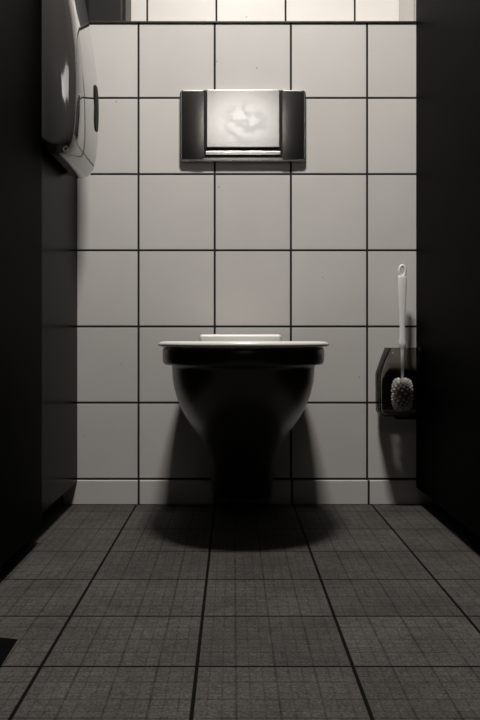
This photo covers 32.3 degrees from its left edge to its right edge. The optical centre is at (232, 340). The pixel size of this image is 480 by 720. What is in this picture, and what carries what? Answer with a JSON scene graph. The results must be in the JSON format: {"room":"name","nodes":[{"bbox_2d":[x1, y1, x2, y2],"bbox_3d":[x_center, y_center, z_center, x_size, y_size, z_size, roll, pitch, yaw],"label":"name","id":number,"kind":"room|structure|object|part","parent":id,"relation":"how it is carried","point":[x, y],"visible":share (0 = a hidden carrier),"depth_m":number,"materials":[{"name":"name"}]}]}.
{"room":"public restroom","nodes":[
{"label":"public restroom","id":0,"kind":"room"},
{"bbox_2d":[0,0,76,566],"bbox_3d":[-0.423,-0.739,0.728,0.039,2.265,2.898,0,0,0],"label":"wall","id":1,"kind":"structure","parent":0,"point":[20,20],"depth_m":1.66,"materials":[{"name":"black laminate"}]},
{"bbox_2d":[42,0,98,178],"bbox_3d":[-0.368,-0.635,1.911,0.079,0.475,0.289,0,0,0],"label":"dispenser","id":2,"kind":"object","parent":1,"relation":"attached to","point":[70,99],"visible":1,"depth_m":1.77,"materials":[{"name":"grey plastic"}]},
{"bbox_2d":[0,505,479,719],"bbox_3d":[0.000,0.469,0.729,3.200,0.080,3.500,0,0,0],"label":"floor","id":3,"kind":"structure","parent":0,"point":[114,612],"depth_m":1.31,"materials":[{"name":"tile"}]},
{"bbox_2d":[0,637,17,666],"bbox_3d":[-0.368,0.423,1.136,0.125,0.012,0.173,0,0,0],"label":"wedge","id":4,"kind":"object","parent":3,"relation":"on","point":[6,644],"visible":1,"depth_m":1.16,"materials":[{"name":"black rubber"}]},
{"bbox_2d":[77,24,415,479],"bbox_3d":[0.000,-0.202,2.287,3.200,1.262,0.215,0,0,0],"label":"wall","id":5,"kind":"structure","parent":0,"point":[169,249],"depth_m":2.18,"materials":[{"name":"tile"}]},
{"bbox_2d":[86,0,130,20],"bbox_3d":[-0.345,-0.922,2.309,0.110,0.178,0.140,0,0,0],"label":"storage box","id":6,"kind":"object","parent":5,"relation":"on","point":[97,10],"visible":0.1,"depth_m":2.24,"materials":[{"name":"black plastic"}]},
{"bbox_2d":[180,90,305,162],"bbox_3d":[0.026,-0.561,2.166,0.329,0.188,0.026,0,0,0],"label":"flush plate","id":7,"kind":"object","parent":5,"relation":"attached to","point":[217,126],"visible":1,"depth_m":2.16,"materials":[{"name":"silver metal"}]},
{"bbox_2d":[158,334,328,498],"bbox_3d":[0.023,0.189,1.893,0.377,0.412,0.560,0,0,0],"label":"toilet","id":8,"kind":"object","parent":5,"relation":"attached to","point":[242,395],"visible":1,"depth_m":1.74,"materials":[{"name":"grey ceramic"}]},
{"bbox_3d":[0.023,0.007,1.849,0.377,0.012,0.471,0,0,0],"label":"seat","id":9,"kind":"part","parent":8,"relation":"part of","materials":[{"name":"white plastic"}]},
{"bbox_2d":[52,480,437,504],"bbox_3d":[0.000,0.397,2.176,3.200,0.064,0.005,0,0,0],"label":"baseboard","id":10,"kind":"structure","parent":5,"relation":"attached to","point":[83,492],"depth_m":2.17,"materials":[{"name":"tile"}]},
{"bbox_2d":[89,21,415,23],"bbox_3d":[0.036,-0.836,2.180,0.888,0.006,0.010,0,0,0],"label":"trim","id":11,"kind":"structure","parent":5,"relation":"attached to","point":[90,22],"depth_m":2.17,"materials":[{"name":"grey metal"}]},
{"bbox_2d":[131,0,398,20],"bbox_3d":[0.000,-0.871,2.439,3.200,2.600,0.080,0,0,0],"label":"wall","id":12,"kind":"structure","parent":0,"point":[141,10],"depth_m":2.40,"materials":[{"name":"tile"}]},
{"bbox_2d":[399,0,479,537],"bbox_3d":[0.505,-0.744,0.839,0.050,2.255,3.119,0,0,0],"label":"wall","id":13,"kind":"structure","parent":0,"point":[447,31],"depth_m":1.84,"materials":[{"name":"black laminate"}]},
{"bbox_2d":[375,348,424,433],"bbox_3d":[0.424,0.126,2.113,0.114,0.217,0.100,0,0,0],"label":"brush holder","id":14,"kind":"object","parent":13,"relation":"attached to","point":[419,414],"visible":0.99,"depth_m":2.11,"materials":[{"name":"plastic"}]},
{"bbox_2d":[391,264,413,411],"bbox_3d":[0.431,-0.008,2.113,0.057,0.376,0.057,0,0,0],"label":"toilet brush","id":15,"kind":"object","parent":14,"relation":"in","point":[402,399],"visible":1,"depth_m":2.11,"materials":[{"name":"white plastic"}]},
{"bbox_3d":[0.431,-0.033,2.113,0.022,0.273,0.009,0,0,0],"label":"handle","id":16,"kind":"part","parent":15,"relation":"part of","materials":[{"name":"white plastic"}]}
]}

